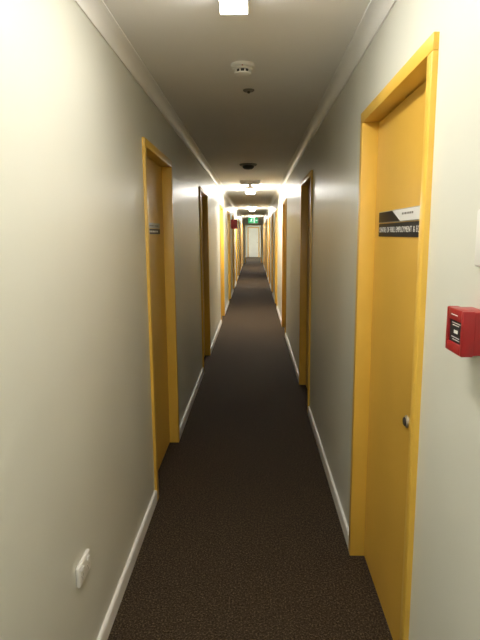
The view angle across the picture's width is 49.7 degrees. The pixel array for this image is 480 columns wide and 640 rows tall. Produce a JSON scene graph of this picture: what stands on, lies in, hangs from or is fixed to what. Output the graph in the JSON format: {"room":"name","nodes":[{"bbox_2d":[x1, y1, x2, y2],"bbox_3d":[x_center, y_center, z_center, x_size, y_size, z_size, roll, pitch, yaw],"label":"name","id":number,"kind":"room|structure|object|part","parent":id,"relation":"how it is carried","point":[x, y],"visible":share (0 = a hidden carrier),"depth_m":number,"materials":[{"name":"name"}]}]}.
{"room":"office corridor","nodes":[
{"label":"office corridor","id":0,"kind":"room"},
{"bbox_2d":[0,0,243,639],"bbox_3d":[-0.207,-2.379,16.647,0.140,2.400,38.400,0,9,2],"label":"wall","id":1,"kind":"structure","parent":0,"point":[77,460],"depth_m":1.73,"materials":[{"name":"beige paint"}]},
{"bbox_2d":[76,549,90,587],"bbox_3d":[-0.535,0.851,1.778,0.019,0.074,0.116,0,9,2],"label":"power outlet","id":2,"kind":"object","parent":1,"relation":"attached to","point":[84,565],"visible":1,"depth_m":1.76,"materials":[{"name":"white plastic"}]},
{"bbox_2d":[74,0,243,219],"bbox_3d":[-0.118,-3.535,16.453,0.058,0.058,38.400,0,9,2],"label":"crown molding","id":3,"kind":"structure","parent":1,"relation":"attached to","point":[97,12],"depth_m":2.53,"materials":[{"name":"white paint"}]},
{"bbox_2d":[142,137,179,500],"bbox_3d":[-0.554,-0.021,3.383,0.136,2.085,0.930,0,9,2],"label":"door","id":4,"kind":"structure","parent":1,"relation":"in","point":[157,167],"depth_m":3.58,"materials":[{"name":"paint"}]},
{"bbox_2d":[97,262,243,639],"bbox_3d":[-0.122,-1.231,16.835,0.014,0.072,38.400,0,9,2],"label":"baseboard","id":5,"kind":"structure","parent":1,"relation":"attached to","point":[106,627],"depth_m":2.52,"materials":[{"name":"white paint"}]},
{"bbox_2d":[199,186,210,366],"bbox_3d":[-0.476,-0.493,6.233,0.136,2.085,0.930,0,9,2],"label":"door","id":6,"kind":"structure","parent":1,"relation":"in","point":[203,195],"depth_m":6.58,"materials":[{"name":"paint"}]},
{"bbox_2d":[219,204,224,319],"bbox_3d":[-0.385,-1.041,9.537,0.136,2.085,0.930,0,9,2],"label":"door","id":7,"kind":"structure","parent":1,"relation":"in","point":[221,207],"depth_m":9.88,"materials":[{"name":"paint"}]},
{"bbox_2d":[227,211,230,299],"bbox_3d":[-0.311,-1.483,12.200,0.136,2.085,0.930,0,9,2],"label":"door","id":8,"kind":"structure","parent":1,"relation":"in","point":[228,212],"depth_m":12.52,"materials":[{"name":"paint"}]},
{"bbox_2d":[232,215,234,291],"bbox_3d":[-0.244,-1.891,14.665,0.136,2.085,0.930,0,9,2],"label":"door","id":9,"kind":"structure","parent":1,"relation":"in","point":[232,215],"depth_m":15.08,"materials":[{"name":"paint"}]},
{"bbox_2d":[231,219,236,228],"bbox_3d":[-0.149,-2.478,13.384,0.160,0.240,0.040,0,9,2],"label":"sign","id":10,"kind":"object","parent":1,"relation":"attached to","point":[233,221],"visible":1,"depth_m":13.38,"materials":[{"name":"red plastic"}]},
{"bbox_2d":[235,218,236,282],"bbox_3d":[-0.176,-2.300,17.131,0.136,2.085,0.930,0,9,2],"label":"door","id":11,"kind":"structure","parent":1,"relation":"in","point":[235,218],"depth_m":17.52,"materials":[{"name":"paint"}]},
{"bbox_2d":[238,220,239,274],"bbox_3d":[-0.108,-2.709,19.596,0.136,2.085,0.930,0,9,2],"label":"door","id":12,"kind":"structure","parent":1,"relation":"in","point":[238,220],"depth_m":19.21,"materials":[{"name":"paint"}]},
{"bbox_2d":[240,222,240,270],"bbox_3d":[-0.040,-3.117,22.061,0.136,2.085,0.930,0,9,2],"label":"door","id":13,"kind":"structure","parent":1,"relation":"in","point":[240,222],"depth_m":22.41,"materials":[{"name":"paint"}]},
{"bbox_2d":[241,223,241,252],"bbox_3d":[0.028,-3.526,24.527,0.136,2.085,0.930,0,9,2],"label":"door","id":14,"kind":"structure","parent":1,"relation":"in","point":[241,223],"depth_m":24.01,"materials":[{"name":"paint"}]},
{"bbox_2d":[103,0,370,218],"bbox_3d":[0.392,-3.595,16.429,1.359,0.060,38.600,0,9,2],"label":"ceiling","id":15,"kind":"structure","parent":0,"point":[295,48],"depth_m":2.61,"materials":[{"name":"paint"}]},
{"bbox_2d":[219,0,247,15],"bbox_3d":[-0.038,-1.017,1.252,0.100,0.061,1.200,0,9,2],"label":"light","id":16,"kind":"object","parent":15,"relation":"attached to","point":[227,7],"visible":1,"depth_m":1.79,"materials":[{"name":"white plastic"}]},
{"bbox_2d":[231,61,253,76],"bbox_3d":[0.013,-1.240,2.572,0.116,0.053,0.116,0,9,2],"label":"smoke detector","id":17,"kind":"object","parent":15,"relation":"attached to","point":[240,68],"visible":1,"depth_m":2.54,"materials":[{"name":"white plastic"}]},
{"bbox_2d":[239,163,256,169],"bbox_3d":[0.099,-1.843,6.232,0.210,0.060,0.210,0,9,2],"label":"ceiling detector","id":18,"kind":"object","parent":15,"relation":"attached to","point":[247,166],"visible":1,"depth_m":6.17,"materials":[{"name":"grey plastic"}]},
{"bbox_2d":[243,88,253,93],"bbox_3d":[0.051,-1.333,3.023,0.066,0.019,0.066,0,9,2],"label":"cover plate","id":19,"kind":"object","parent":15,"relation":"attached to","point":[247,90],"visible":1,"depth_m":3.00,"materials":[{"name":"grey plastic"}]},
{"bbox_2d":[240,180,259,184],"bbox_3d":[0.158,-2.153,8.106,0.320,0.062,0.100,0,9,2],"label":"emergency light","id":20,"kind":"object","parent":15,"relation":"attached to","point":[242,182],"visible":1,"depth_m":8.06,"materials":[{"name":"white plastic"}]},
{"bbox_2d":[245,185,254,193],"bbox_3d":[0.185,-2.353,9.339,0.174,0.072,1.200,0,9,2],"label":"light","id":21,"kind":"object","parent":15,"relation":"attached to","point":[250,189],"visible":0.95,"depth_m":8.94,"materials":[{"name":"white plastic"}]},
{"bbox_2d":[246,189,254,193],"bbox_3d":[0.185,-2.336,9.342,0.170,0.034,1.176,0,9,2],"label":"diffuser","id":22,"kind":"object","parent":21,"relation":"attached to","point":[248,191],"depth_m":9.35,"materials":[{"name":"white plastic"}]},
{"bbox_2d":[248,212,257,223],"bbox_3d":[0.496,-3.909,19.819,0.400,0.430,0.054,0,9,2],"label":"exit sign","id":23,"kind":"object","parent":15,"relation":"hanging from","point":[251,220],"visible":1,"depth_m":19.81,"materials":[{"name":"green plastic"}]},
{"bbox_3d":[0.496,-3.806,19.812,0.376,0.206,0.004,0,9,2],"label":"sign panel","id":24,"kind":"part","parent":23,"relation":"part of","materials":[{"name":"green plastic"}]},
{"bbox_2d":[107,257,392,639],"bbox_3d":[0.411,-1.168,16.831,1.359,0.060,38.600,0,9,2],"label":"floor","id":25,"kind":"structure","parent":0,"point":[244,539],"depth_m":2.86,"materials":[{"name":"brown carpet"}]},
{"bbox_2d":[243,219,262,262],"bbox_3d":[0.734,-4.384,28.710,1.079,2.400,0.100,0,9,2],"label":"wall partition","id":26,"kind":"structure","parent":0,"point":[245,221],"depth_m":28.58,"materials":[{"name":"beige paint"}]},
{"bbox_2d":[245,224,261,262],"bbox_3d":[0.736,-4.236,28.735,0.940,2.100,0.128,0,9,2],"label":"door","id":27,"kind":"structure","parent":26,"relation":"in","point":[245,224],"depth_m":28.64,"materials":[{"name":"grey wood"}]},
{"bbox_2d":[246,225,260,256],"bbox_3d":[0.925,-5.528,35.614,1.359,2.400,0.100,0,9,2],"label":"wall","id":28,"kind":"structure","parent":0,"point":[247,226],"depth_m":35.55,"materials":[{"name":"beige paint"}]},
{"bbox_2d":[248,227,258,256],"bbox_3d":[0.925,-5.348,35.626,0.800,2.040,0.134,0,9,2],"label":"door","id":29,"kind":"structure","parent":28,"relation":"in","point":[253,240],"depth_m":35.61,"materials":[{"name":"paint"}]},
{"bbox_2d":[263,0,479,639],"bbox_3d":[1.011,-2.383,16.613,0.140,2.400,38.400,0,9,2],"label":"wall","id":30,"kind":"structure","parent":0,"point":[445,584],"depth_m":1.42,"materials":[{"name":"beige paint"}]},
{"bbox_2d":[263,224,263,264],"bbox_3d":[1.254,-3.791,26.072,0.136,2.085,0.930,0,9,2],"label":"door","id":31,"kind":"structure","parent":30,"relation":"in","point":[263,224],"depth_m":26.48,"materials":[{"name":"paint"}]},
{"bbox_2d":[264,223,264,267],"bbox_3d":[1.186,-3.383,23.606,0.136,2.085,0.930,0,9,2],"label":"door","id":32,"kind":"structure","parent":30,"relation":"in","point":[264,223],"depth_m":24.02,"materials":[{"name":"paint"}]},
{"bbox_2d":[265,221,265,271],"bbox_3d":[1.118,-2.974,21.141,0.136,2.085,0.930,0,9,2],"label":"door","id":33,"kind":"structure","parent":30,"relation":"in","point":[265,221],"depth_m":21.58,"materials":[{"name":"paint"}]},
{"bbox_2d":[267,219,267,276],"bbox_3d":[1.050,-2.565,18.675,0.136,2.085,0.930,0,9,2],"label":"door","id":34,"kind":"structure","parent":30,"relation":"in","point":[267,219],"depth_m":19.09,"materials":[{"name":"paint"}]},
{"bbox_2d":[269,217,269,282],"bbox_3d":[0.982,-2.157,16.210,0.136,2.085,0.930,0,9,2],"label":"door","id":35,"kind":"structure","parent":30,"relation":"in","point":[269,217],"depth_m":16.62,"materials":[{"name":"paint"}]},
{"bbox_2d":[271,214,272,292],"bbox_3d":[0.914,-1.748,13.745,0.136,2.085,0.930,0,9,2],"label":"door","id":36,"kind":"structure","parent":30,"relation":"in","point":[272,214],"depth_m":14.03,"materials":[{"name":"paint"}]},
{"bbox_2d":[275,209,277,308],"bbox_3d":[0.847,-1.339,11.279,0.136,2.085,0.930,0,9,2],"label":"door","id":37,"kind":"structure","parent":30,"relation":"in","point":[276,210],"depth_m":11.61,"materials":[{"name":"paint"}]},
{"bbox_2d":[282,199,286,332],"bbox_3d":[0.764,-0.841,8.271,0.136,2.085,0.930,0,9,2],"label":"door","id":38,"kind":"structure","parent":30,"relation":"in","point":[284,203],"depth_m":8.60,"materials":[{"name":"paint"}]},
{"bbox_2d":[299,170,312,412],"bbox_3d":[0.670,-0.277,4.869,0.136,2.085,0.930,0,9,2],"label":"door","id":39,"kind":"structure","parent":30,"relation":"in","point":[307,182],"depth_m":5.21,"materials":[{"name":"paint"}]},
{"bbox_2d":[266,272,348,546],"bbox_3d":[0.943,-1.235,16.805,0.014,0.072,38.400,0,9,2],"label":"baseboard","id":40,"kind":"structure","parent":30,"relation":"attached to","point":[344,525],"depth_m":3.44,"materials":[{"name":"white paint"}]},
{"bbox_2d":[262,0,396,218],"bbox_3d":[0.903,-3.538,16.424,0.058,0.058,38.400,0,9,2],"label":"crown molding","id":41,"kind":"structure","parent":30,"relation":"attached to","point":[377,11],"depth_m":2.56,"materials":[{"name":"white paint"}]},
{"bbox_2d":[348,32,439,639],"bbox_3d":[0.590,0.204,1.970,0.136,2.085,0.930,0,9,2],"label":"door","id":42,"kind":"structure","parent":30,"relation":"in","point":[397,129],"depth_m":2.00,"materials":[{"name":"paint"}]},
{"bbox_3d":[0.586,-0.407,2.039,0.002,0.040,0.317,0,9,2],"label":"dark panel","id":43,"kind":"part","parent":42,"relation":"part of","materials":[{"name":"black plastic"}]},
{"bbox_2d":[445,306,479,356],"bbox_3d":[0.486,0.023,1.111,0.057,0.096,0.092,0,9,2],"label":"fire alarm","id":44,"kind":"object","parent":30,"relation":"attached to","point":[463,323],"visible":1,"depth_m":1.07,"materials":[{"name":"red plastic"}]},
{"bbox_3d":[0.474,0.025,1.112,0.021,0.049,0.069,0,9,2],"label":"glass panel","id":45,"kind":"part","parent":44,"relation":"part of","materials":[{"name":"black glass"}]},
{"bbox_2d":[474,209,479,266],"bbox_3d":[0.502,-0.165,1.046,0.017,0.120,0.116,0,9,2],"label":"plastic plate","id":46,"kind":"object","parent":30,"relation":"attached to","point":[477,245],"visible":1,"depth_m":1.09,"materials":[{"name":"white plastic"}]}
]}

